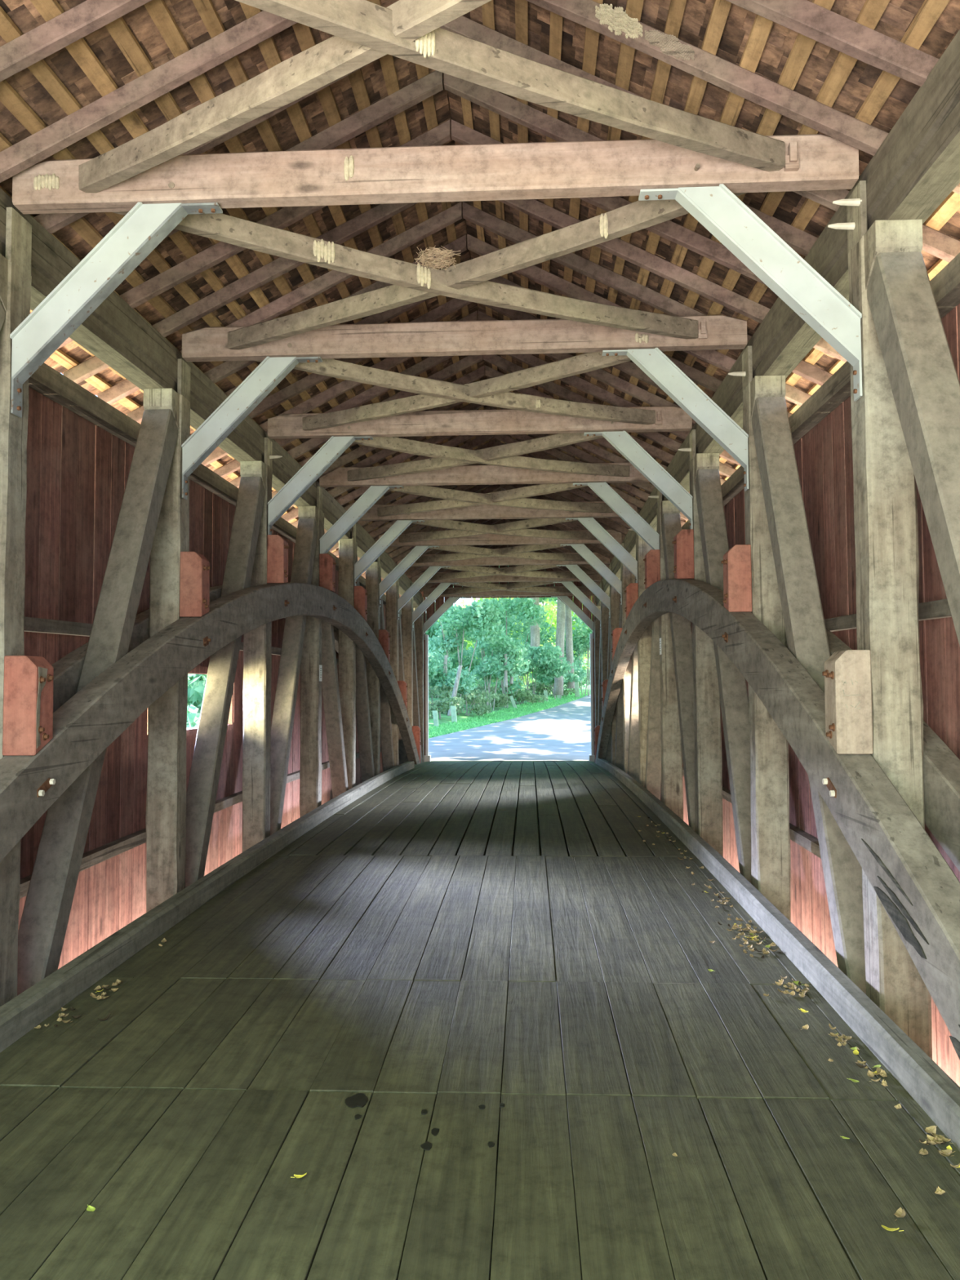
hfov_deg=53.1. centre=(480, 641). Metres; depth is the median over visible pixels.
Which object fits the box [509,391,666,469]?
rafter
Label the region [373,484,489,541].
rafter
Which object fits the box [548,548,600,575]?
rafter
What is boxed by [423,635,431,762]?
trim
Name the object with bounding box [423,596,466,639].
knee brace
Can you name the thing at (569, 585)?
knee brace
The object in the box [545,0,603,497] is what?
roof lath
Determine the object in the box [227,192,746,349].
brace
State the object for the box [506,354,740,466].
rafter
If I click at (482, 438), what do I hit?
rafter
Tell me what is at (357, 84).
roof lath
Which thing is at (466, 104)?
roof lath
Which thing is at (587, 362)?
brace
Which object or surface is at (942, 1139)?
fallen leaf
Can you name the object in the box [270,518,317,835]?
diagonal brace
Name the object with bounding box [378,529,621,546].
tie beam
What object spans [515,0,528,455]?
roof lath
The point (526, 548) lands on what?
brace
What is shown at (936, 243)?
rafter
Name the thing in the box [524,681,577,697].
shrub
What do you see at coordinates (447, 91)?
ceiling
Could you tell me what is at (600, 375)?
rafter
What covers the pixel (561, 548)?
rafter
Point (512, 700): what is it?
post
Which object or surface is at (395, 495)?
rafter
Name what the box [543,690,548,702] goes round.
post
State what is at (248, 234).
brace
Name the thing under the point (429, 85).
rafter
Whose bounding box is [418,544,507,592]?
rafter
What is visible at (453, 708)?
post
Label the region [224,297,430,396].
rafter
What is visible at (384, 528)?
rafter
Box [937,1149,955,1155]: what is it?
fallen leaf
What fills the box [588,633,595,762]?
trim
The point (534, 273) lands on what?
rafter
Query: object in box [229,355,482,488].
rafter
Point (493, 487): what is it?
rafter
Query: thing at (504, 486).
rafter
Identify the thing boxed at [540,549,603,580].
rafter
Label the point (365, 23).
brace
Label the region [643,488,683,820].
post
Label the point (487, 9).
roof lath
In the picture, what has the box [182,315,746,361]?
tie beam
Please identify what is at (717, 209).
knee brace
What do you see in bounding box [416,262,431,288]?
bird droppings
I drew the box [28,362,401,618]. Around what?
rail
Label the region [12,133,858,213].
tie beam
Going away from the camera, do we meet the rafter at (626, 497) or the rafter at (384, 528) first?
the rafter at (626, 497)
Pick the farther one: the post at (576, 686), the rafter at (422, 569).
the post at (576, 686)
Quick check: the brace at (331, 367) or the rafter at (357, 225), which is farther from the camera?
the brace at (331, 367)
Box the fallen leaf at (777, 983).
[774,981,782,985]
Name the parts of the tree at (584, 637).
stem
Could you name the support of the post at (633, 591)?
on the bottom chord
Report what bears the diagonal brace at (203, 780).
on the bottom chord
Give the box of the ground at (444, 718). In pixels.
[428,675,590,733]
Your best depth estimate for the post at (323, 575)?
12.96 m
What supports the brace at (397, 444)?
attached to the tie beam at (464, 474)
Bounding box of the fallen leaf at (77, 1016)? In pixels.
[69,1013,80,1018]
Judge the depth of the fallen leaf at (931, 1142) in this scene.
3.55 m
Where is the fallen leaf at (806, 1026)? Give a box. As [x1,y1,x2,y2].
[801,1024,808,1029]
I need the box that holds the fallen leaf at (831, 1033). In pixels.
[829,1031,839,1036]
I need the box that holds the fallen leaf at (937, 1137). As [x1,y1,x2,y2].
[933,1135,942,1143]
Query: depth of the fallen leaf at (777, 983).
5.34 m
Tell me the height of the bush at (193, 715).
5.183 m
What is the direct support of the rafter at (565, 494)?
on the top chord at (916, 167)
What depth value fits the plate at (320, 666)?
13.05 m
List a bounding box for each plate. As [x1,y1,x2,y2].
[319,665,322,681]
[659,637,661,654]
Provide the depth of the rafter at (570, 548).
21.90 m
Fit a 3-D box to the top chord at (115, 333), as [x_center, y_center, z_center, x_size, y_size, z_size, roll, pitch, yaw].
[-2.351,-1.869,13.044,0.245,0.663,26.200,0,-3,3]
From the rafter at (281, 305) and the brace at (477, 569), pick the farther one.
the brace at (477, 569)
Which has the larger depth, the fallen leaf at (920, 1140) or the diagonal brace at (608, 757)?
the diagonal brace at (608, 757)
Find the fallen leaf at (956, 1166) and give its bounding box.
[950,1163,959,1168]
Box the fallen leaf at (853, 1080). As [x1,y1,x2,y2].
[847,1078,858,1082]
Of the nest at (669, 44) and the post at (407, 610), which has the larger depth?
the post at (407, 610)
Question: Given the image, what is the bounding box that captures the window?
[23,617,337,736]
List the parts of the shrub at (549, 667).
stem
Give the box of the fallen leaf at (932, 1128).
[924,1125,937,1133]
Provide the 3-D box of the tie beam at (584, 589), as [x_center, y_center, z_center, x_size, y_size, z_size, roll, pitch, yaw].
[0.765,-1.345,25.988,4.590,0.248,0.131,0,-3,3]
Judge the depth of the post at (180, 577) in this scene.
7.80 m
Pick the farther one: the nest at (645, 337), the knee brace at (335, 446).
the knee brace at (335, 446)
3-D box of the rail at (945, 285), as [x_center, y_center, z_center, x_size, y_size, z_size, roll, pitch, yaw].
[2.877,-1.444,12.808,0.124,0.427,26.300,0,-3,3]
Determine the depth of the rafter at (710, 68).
4.99 m
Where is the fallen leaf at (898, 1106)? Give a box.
[893,1103,901,1109]
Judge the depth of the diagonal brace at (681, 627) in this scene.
11.54 m
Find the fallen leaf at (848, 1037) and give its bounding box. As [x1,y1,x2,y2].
[840,1034,852,1039]
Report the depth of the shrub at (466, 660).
56.11 m
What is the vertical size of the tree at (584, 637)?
6.593 m
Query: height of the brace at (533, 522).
0.225 m
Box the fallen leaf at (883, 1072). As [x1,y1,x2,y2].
[880,1069,887,1077]
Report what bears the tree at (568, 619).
on the ground at (444, 718)
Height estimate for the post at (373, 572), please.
4.763 m
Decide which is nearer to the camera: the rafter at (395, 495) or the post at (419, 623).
the rafter at (395, 495)
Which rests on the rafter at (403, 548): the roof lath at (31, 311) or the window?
the roof lath at (31, 311)
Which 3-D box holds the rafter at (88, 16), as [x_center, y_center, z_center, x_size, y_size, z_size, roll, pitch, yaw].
[-1.894,-2.962,4.580,3.125,1.716,0.075,0,-3,3]
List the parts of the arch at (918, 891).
bolt plate, bolt plate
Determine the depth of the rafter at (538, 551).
24.35 m
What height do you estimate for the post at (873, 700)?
4.763 m
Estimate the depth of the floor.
4.12 m
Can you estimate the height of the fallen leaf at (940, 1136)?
0.020 m
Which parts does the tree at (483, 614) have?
stem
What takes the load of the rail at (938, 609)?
attached to the wall at (824, 455)
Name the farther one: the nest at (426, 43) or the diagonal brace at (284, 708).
the diagonal brace at (284, 708)
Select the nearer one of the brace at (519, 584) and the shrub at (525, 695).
the brace at (519, 584)
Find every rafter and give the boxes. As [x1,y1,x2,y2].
[0,0,151,81]
[0,10,297,182]
[30,70,443,310]
[33,56,382,234]
[56,120,450,350]
[62,202,417,383]
[97,201,462,404]
[127,235,466,422]
[201,311,477,466]
[213,355,453,477]
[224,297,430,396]
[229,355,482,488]
[248,297,471,418]
[271,401,464,497]
[280,406,490,521]
[288,403,484,508]
[290,435,475,528]
[298,365,484,466]
[324,439,494,533]
[328,464,489,551]
[331,484,474,556]
[343,435,493,511]
[357,462,480,526]
[357,484,500,560]
[360,519,478,578]
[362,519,466,573]
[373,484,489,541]
[381,519,502,581]
[383,545,483,595]
[384,488,501,553]
[395,519,490,564]
[399,545,501,597]
[404,519,504,574]
[406,545,472,578]
[413,545,492,583]
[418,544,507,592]
[439,15,959,262]
[444,73,817,256]
[451,119,765,284]
[462,201,832,386]
[466,234,810,406]
[477,310,695,425]
[480,303,662,390]
[483,354,736,477]
[484,364,725,485]
[487,275,792,417]
[490,406,654,493]
[493,434,685,526]
[494,439,640,513]
[497,199,846,362]
[497,407,689,493]
[500,484,622,544]
[501,488,585,529]
[505,519,591,565]
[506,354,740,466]
[506,519,608,567]
[507,484,625,540]
[507,544,583,584]
[508,434,688,520]
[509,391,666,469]
[511,544,599,585]
[517,518,612,564]
[520,544,600,583]
[521,484,628,534]
[525,0,959,194]
[527,518,613,559]
[537,484,630,528]
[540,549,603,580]
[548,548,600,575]
[551,523,613,555]
[566,488,603,501]
[725,0,939,86]
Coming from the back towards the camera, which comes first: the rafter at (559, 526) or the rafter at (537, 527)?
the rafter at (537, 527)
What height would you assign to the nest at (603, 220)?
0.159 m
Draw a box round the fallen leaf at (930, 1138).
[924,1134,936,1141]
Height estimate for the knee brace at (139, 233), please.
1.148 m
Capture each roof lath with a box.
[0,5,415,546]
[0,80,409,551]
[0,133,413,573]
[0,186,286,451]
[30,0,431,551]
[30,310,297,508]
[48,348,364,574]
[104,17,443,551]
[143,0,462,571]
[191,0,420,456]
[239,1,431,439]
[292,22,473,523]
[347,68,483,524]
[366,0,493,524]
[415,63,496,492]
[461,97,507,484]
[481,0,515,439]
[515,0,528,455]
[535,11,563,498]
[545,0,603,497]
[556,0,644,496]
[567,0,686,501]
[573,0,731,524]
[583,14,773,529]
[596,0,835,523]
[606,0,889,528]
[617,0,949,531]
[684,239,959,522]
[719,191,959,463]
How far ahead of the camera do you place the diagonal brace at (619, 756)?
19.56 m
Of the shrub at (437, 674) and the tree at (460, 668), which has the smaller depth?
the tree at (460, 668)
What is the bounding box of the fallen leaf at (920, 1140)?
[915,1137,933,1145]
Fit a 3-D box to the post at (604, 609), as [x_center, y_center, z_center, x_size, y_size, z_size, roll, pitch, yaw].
[2.971,0.929,23.292,0.465,4.763,0.405,0,-3,3]
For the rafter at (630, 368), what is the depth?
9.86 m
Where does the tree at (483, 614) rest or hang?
on the ground at (444, 718)
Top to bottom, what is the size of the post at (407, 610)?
4.763 m
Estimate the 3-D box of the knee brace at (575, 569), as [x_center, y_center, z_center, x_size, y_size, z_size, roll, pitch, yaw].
[2.221,-1.078,20.678,1.138,1.148,0.117,0,-3,3]
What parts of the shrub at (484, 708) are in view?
stem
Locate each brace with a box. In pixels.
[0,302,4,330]
[9,202,222,417]
[17,408,177,995]
[78,0,491,193]
[113,211,697,339]
[181,356,322,499]
[185,476,265,888]
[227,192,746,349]
[235,0,785,171]
[254,358,655,424]
[267,435,373,534]
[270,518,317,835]
[302,351,664,431]
[319,485,404,553]
[321,525,348,798]
[327,436,629,476]
[347,433,604,480]
[354,520,424,586]
[355,554,374,782]
[367,485,613,513]
[377,483,587,516]
[378,546,439,607]
[380,573,394,772]
[397,566,450,619]
[398,591,408,764]
[399,517,577,542]
[412,520,598,540]
[412,582,458,630]
[412,606,422,762]
[415,543,571,563]
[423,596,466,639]
[428,545,586,561]
[429,564,564,580]
[439,565,577,578]
[440,581,565,595]
[450,582,578,593]
[551,595,594,638]
[553,581,600,628]
[556,564,610,617]
[560,543,622,604]
[565,517,637,582]
[573,481,659,549]
[583,431,693,528]
[597,628,601,724]
[602,347,748,491]
[605,617,611,763]
[614,576,623,770]
[627,551,639,782]
[638,183,862,401]
[644,523,661,799]
[661,513,695,831]
[694,469,751,883]
[751,396,866,994]
[866,251,959,645]
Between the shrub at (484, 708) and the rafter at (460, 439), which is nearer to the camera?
the rafter at (460, 439)
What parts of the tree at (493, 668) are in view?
stem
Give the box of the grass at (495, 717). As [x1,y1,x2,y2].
[428,688,590,738]
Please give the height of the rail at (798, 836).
0.367 m
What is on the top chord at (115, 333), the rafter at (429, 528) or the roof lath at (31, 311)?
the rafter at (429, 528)
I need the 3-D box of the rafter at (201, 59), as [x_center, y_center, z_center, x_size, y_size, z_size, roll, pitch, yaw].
[-1.864,-2.947,5.184,3.125,1.712,0.075,0,-3,3]
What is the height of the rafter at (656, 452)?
1.714 m
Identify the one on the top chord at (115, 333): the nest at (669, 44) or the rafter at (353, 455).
the rafter at (353, 455)
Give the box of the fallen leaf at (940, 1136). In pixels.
[938,1134,953,1143]
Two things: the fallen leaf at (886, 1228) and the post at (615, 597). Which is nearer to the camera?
the fallen leaf at (886, 1228)
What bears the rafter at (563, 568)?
on the top chord at (916, 167)
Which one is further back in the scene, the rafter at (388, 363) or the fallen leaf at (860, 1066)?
the rafter at (388, 363)
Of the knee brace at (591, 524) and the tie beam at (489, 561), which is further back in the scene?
the tie beam at (489, 561)
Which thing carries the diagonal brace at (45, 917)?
on the bottom chord
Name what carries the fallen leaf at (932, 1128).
on the floor
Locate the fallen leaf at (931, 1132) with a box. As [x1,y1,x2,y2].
[928,1129,944,1137]
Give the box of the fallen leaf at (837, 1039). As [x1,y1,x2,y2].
[835,1038,843,1042]
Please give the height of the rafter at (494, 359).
1.715 m
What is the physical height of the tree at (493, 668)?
4.528 m
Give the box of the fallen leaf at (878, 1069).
[876,1066,882,1073]
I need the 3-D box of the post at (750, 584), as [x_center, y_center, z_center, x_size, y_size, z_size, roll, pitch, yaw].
[2.175,0.018,7.582,0.467,4.763,0.405,0,-3,3]
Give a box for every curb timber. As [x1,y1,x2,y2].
[0,760,414,1052]
[597,758,959,1151]
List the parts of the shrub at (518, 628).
stem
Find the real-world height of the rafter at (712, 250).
1.714 m
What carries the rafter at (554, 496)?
on the top chord at (916, 167)
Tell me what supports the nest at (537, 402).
on the brace at (331, 367)
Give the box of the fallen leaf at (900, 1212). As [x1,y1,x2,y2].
[893,1207,905,1220]
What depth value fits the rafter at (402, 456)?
14.21 m
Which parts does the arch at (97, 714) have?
bolt plate, bolt plate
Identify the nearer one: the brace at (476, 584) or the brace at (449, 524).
the brace at (449, 524)
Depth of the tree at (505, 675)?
49.91 m
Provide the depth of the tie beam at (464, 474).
12.99 m
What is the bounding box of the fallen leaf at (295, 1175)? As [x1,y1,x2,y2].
[293,1173,306,1177]
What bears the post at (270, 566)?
on the bottom chord
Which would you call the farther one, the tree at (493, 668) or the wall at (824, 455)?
the tree at (493, 668)
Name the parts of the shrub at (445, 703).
stem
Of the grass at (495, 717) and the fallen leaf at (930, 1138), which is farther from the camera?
the grass at (495, 717)
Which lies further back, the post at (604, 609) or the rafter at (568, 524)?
the post at (604, 609)
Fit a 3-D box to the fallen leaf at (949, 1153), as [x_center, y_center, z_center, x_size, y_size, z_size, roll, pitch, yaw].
[1.688,1.853,3.474,0.052,0.020,0.031,-1,-4,6]
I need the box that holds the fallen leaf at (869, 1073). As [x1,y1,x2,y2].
[866,1070,875,1076]
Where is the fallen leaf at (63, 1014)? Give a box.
[58,1013,66,1017]
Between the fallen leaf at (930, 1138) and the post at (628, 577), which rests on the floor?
the fallen leaf at (930, 1138)
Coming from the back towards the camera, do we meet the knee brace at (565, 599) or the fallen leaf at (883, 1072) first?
the knee brace at (565, 599)
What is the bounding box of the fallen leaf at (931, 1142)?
[927,1140,937,1144]
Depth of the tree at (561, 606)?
63.67 m
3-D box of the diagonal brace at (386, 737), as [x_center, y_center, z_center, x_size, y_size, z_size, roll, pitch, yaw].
[-1.975,0.885,19.497,0.225,4.315,2.243,0,-3,3]
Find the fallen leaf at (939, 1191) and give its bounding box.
[934,1186,945,1195]
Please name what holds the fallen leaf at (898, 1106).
on the floor
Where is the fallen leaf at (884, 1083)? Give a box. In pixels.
[881,1080,887,1086]
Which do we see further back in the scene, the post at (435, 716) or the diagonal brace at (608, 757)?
the post at (435, 716)
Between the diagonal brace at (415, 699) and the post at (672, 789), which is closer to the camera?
the post at (672, 789)
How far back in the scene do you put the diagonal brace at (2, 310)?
5.23 m
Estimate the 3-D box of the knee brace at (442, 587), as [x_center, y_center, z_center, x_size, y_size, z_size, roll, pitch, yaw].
[-1.081,-0.847,23.440,1.138,1.148,0.117,0,-3,3]
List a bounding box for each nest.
[33,173,59,190]
[312,239,334,263]
[343,155,354,181]
[414,245,461,270]
[415,31,435,57]
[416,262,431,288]
[535,399,540,408]
[595,3,642,38]
[600,213,608,239]
[635,332,648,343]
[644,29,694,60]
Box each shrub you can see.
[425,609,458,697]
[428,647,477,701]
[428,683,499,715]
[428,695,465,718]
[435,597,556,685]
[441,646,527,693]
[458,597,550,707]
[466,684,511,707]
[471,597,590,669]
[483,614,554,695]
[489,596,557,688]
[489,680,547,704]
[517,643,574,702]
[520,622,586,695]
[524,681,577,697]
[528,667,586,699]
[530,655,590,691]
[539,600,589,688]
[578,658,590,693]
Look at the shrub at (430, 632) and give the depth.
54.68 m
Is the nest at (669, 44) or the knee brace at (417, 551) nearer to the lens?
the nest at (669, 44)
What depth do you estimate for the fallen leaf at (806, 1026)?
4.69 m
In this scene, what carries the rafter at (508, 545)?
on the top chord at (916, 167)
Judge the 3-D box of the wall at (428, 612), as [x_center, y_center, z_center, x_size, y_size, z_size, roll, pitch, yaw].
[0.781,0.479,26.035,5.994,6.128,0.025,0,-3,3]
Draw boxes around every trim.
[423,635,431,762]
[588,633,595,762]
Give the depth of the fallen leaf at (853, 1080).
4.10 m
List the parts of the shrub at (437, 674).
stem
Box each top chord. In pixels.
[0,187,422,608]
[595,29,959,605]
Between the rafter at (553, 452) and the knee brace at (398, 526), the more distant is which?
the knee brace at (398, 526)
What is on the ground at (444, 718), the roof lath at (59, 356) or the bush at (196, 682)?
the bush at (196, 682)
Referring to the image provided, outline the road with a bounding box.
[428,694,591,761]
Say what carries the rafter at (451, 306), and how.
on the top chord at (115, 333)
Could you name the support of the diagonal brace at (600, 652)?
on the bottom chord
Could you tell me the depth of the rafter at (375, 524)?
17.23 m
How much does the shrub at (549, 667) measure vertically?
4.085 m
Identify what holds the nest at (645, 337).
attached to the tie beam at (456, 338)
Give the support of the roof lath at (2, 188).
on the rafter at (403, 548)
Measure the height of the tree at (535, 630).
13.809 m
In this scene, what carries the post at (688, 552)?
on the bottom chord
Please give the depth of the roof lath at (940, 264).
7.72 m
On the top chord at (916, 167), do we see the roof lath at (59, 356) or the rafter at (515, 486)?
the rafter at (515, 486)
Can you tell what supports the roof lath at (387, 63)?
on the rafter at (429, 528)
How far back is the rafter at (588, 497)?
16.46 m
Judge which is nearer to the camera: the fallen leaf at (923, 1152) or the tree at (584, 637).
the fallen leaf at (923, 1152)
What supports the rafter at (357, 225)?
on the top chord at (115, 333)
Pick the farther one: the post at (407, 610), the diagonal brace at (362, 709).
the post at (407, 610)
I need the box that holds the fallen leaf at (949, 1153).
[938,1151,954,1156]
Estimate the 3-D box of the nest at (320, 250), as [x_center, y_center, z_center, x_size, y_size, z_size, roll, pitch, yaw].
[-0.984,-2.457,6.054,0.147,0.150,0.030,1,-3,-30]
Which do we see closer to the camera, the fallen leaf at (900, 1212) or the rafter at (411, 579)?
the fallen leaf at (900, 1212)
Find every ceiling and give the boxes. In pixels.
[0,0,505,578]
[447,90,495,439]
[448,0,959,540]
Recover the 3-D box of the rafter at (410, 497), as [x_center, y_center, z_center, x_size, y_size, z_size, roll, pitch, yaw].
[-1.283,-2.456,16.654,3.125,1.712,0.076,0,-3,3]
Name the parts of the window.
siding rail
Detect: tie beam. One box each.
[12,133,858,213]
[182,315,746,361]
[267,405,692,439]
[319,462,649,487]
[358,501,636,520]
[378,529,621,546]
[397,551,609,566]
[412,570,600,582]
[423,586,593,597]
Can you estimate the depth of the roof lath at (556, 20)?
5.65 m
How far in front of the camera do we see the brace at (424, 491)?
14.40 m
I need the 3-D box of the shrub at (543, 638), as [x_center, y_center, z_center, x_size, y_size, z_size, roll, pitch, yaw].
[5.377,1.314,71.804,5.168,6.259,3.343,-1,-3,17]
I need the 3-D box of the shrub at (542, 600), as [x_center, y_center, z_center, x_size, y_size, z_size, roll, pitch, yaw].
[3.585,-0.040,73.962,7.256,9.077,4.497,0,-3,-1]
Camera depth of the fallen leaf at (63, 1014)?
4.90 m
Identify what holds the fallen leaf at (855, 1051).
on the floor
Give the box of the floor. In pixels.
[0,761,959,1279]
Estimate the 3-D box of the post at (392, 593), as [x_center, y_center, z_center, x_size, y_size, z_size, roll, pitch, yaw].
[-1.798,0.760,20.935,0.466,4.763,0.408,0,-3,3]
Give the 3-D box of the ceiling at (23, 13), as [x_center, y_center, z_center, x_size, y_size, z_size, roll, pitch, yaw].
[-1.501,-2.584,13.223,3.216,1.950,27.568,0,-3,3]
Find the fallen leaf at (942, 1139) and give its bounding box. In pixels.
[936,1137,944,1141]
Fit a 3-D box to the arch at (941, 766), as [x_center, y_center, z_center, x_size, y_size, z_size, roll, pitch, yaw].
[2.757,1.060,12.775,0.169,3.548,21.030,0,-3,3]
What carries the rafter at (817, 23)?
on the top chord at (916, 167)
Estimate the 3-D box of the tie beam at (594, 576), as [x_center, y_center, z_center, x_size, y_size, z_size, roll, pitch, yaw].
[0.632,-1.573,23.376,4.590,0.249,0.178,0,-3,3]
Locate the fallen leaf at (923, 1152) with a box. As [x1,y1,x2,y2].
[918,1147,928,1156]
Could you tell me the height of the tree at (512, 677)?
1.573 m
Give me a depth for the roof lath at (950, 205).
5.42 m
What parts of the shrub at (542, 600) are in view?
stem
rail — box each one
[19,746,381,898]
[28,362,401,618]
[681,252,959,529]
[682,766,821,858]
[824,599,951,631]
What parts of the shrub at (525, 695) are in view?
stem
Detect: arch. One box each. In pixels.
[0,582,420,862]
[51,585,399,764]
[595,578,959,1059]
[786,628,959,871]
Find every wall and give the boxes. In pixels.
[17,386,401,968]
[413,546,595,755]
[660,303,959,1086]
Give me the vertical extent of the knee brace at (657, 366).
1.148 m
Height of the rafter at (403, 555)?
1.714 m
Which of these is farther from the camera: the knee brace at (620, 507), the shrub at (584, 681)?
the shrub at (584, 681)
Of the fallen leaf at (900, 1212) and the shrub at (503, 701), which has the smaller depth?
the fallen leaf at (900, 1212)
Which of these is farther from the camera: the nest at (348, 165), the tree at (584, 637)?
the tree at (584, 637)
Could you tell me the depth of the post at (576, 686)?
69.49 m
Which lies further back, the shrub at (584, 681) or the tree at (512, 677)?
the shrub at (584, 681)
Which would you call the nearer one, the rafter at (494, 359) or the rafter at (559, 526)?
the rafter at (494, 359)
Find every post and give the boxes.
[0,207,53,1006]
[143,358,210,912]
[240,437,288,852]
[297,486,336,817]
[337,523,368,789]
[365,555,391,776]
[386,579,408,766]
[401,582,421,762]
[413,596,424,762]
[432,710,439,726]
[450,706,457,722]
[509,696,516,708]
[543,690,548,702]
[573,681,579,697]
[593,581,609,759]
[593,595,600,726]
[600,564,620,764]
[610,542,635,773]
[624,528,653,786]
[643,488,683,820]
[671,429,723,857]
[721,346,791,921]
[822,180,932,1059]
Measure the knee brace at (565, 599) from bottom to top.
1.148 m
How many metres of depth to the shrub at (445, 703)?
42.86 m
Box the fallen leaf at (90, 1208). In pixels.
[86,1204,95,1211]
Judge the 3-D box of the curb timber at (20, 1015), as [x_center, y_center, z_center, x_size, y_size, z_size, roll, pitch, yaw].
[-2.006,2.154,10.120,0.118,0.430,21.200,0,-3,3]
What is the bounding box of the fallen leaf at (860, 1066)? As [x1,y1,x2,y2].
[853,1062,866,1067]
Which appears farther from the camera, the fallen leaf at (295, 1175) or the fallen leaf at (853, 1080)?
the fallen leaf at (853, 1080)
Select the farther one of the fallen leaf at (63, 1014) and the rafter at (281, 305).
the rafter at (281, 305)
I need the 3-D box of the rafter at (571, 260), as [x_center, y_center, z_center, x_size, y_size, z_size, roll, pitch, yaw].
[1.420,-2.883,8.046,3.125,1.713,0.075,0,-3,3]
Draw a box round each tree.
[428,597,506,711]
[447,665,462,715]
[467,633,531,710]
[503,653,507,687]
[509,662,513,684]
[530,586,540,647]
[554,585,565,694]
[564,605,574,688]
[564,612,592,696]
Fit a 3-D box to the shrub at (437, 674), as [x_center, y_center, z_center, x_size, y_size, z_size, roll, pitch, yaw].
[-2.015,2.133,47.201,3.777,3.739,2.798,0,-3,-1]
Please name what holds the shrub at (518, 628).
on the ground at (444, 718)
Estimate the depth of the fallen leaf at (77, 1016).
4.90 m
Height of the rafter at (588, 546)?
1.714 m
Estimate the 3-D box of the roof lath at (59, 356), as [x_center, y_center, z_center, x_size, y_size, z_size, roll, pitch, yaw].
[-2.943,-1.805,13.171,0.082,0.363,27.400,0,-3,3]
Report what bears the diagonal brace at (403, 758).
on the bottom chord
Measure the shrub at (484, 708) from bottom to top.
1.998 m
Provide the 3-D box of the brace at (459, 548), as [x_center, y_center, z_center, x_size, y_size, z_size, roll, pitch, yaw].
[0.436,-1.835,19.516,4.498,0.241,0.095,1,-3,-30]
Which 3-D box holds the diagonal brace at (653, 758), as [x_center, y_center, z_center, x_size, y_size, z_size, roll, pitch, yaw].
[2.610,0.535,14.071,0.225,4.298,2.243,0,-3,3]
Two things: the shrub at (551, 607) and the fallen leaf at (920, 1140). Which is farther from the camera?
the shrub at (551, 607)
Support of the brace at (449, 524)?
attached to the tie beam at (482, 511)
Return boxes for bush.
[186,673,207,713]
[186,704,199,728]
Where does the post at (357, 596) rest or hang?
on the bottom chord
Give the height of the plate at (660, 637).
0.220 m
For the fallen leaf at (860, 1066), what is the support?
on the floor
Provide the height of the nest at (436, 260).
0.126 m
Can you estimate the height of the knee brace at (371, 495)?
1.148 m
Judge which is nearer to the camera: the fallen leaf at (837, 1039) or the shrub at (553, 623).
the fallen leaf at (837, 1039)
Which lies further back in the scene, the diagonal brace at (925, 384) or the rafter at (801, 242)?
the rafter at (801, 242)
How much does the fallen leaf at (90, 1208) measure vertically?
0.010 m
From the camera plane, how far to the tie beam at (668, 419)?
10.39 m
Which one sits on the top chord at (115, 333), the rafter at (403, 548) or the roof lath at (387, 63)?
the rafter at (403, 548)
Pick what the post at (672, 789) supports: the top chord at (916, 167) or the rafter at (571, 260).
the top chord at (916, 167)
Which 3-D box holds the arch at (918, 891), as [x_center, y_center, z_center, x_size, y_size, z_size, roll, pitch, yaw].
[2.314,1.065,12.797,0.212,3.548,21.030,0,-3,3]
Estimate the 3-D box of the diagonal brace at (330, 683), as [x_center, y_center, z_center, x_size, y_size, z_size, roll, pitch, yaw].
[-2.239,0.572,14.315,0.225,4.298,2.243,0,-3,3]
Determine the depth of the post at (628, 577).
17.92 m
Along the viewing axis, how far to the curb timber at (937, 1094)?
4.94 m
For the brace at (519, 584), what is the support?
attached to the tie beam at (594, 576)
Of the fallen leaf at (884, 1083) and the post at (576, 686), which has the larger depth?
the post at (576, 686)
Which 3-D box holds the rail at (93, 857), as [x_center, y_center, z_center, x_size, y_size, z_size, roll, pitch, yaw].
[-2.663,2.013,12.917,0.084,0.367,26.300,0,-3,3]
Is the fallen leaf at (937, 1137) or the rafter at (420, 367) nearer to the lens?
the fallen leaf at (937, 1137)
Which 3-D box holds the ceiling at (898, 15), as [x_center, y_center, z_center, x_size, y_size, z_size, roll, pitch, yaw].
[1.720,-2.609,13.070,3.216,1.946,27.588,0,-3,3]
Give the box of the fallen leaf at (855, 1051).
[853,1048,858,1054]
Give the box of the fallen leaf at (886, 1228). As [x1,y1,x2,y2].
[881,1225,903,1231]

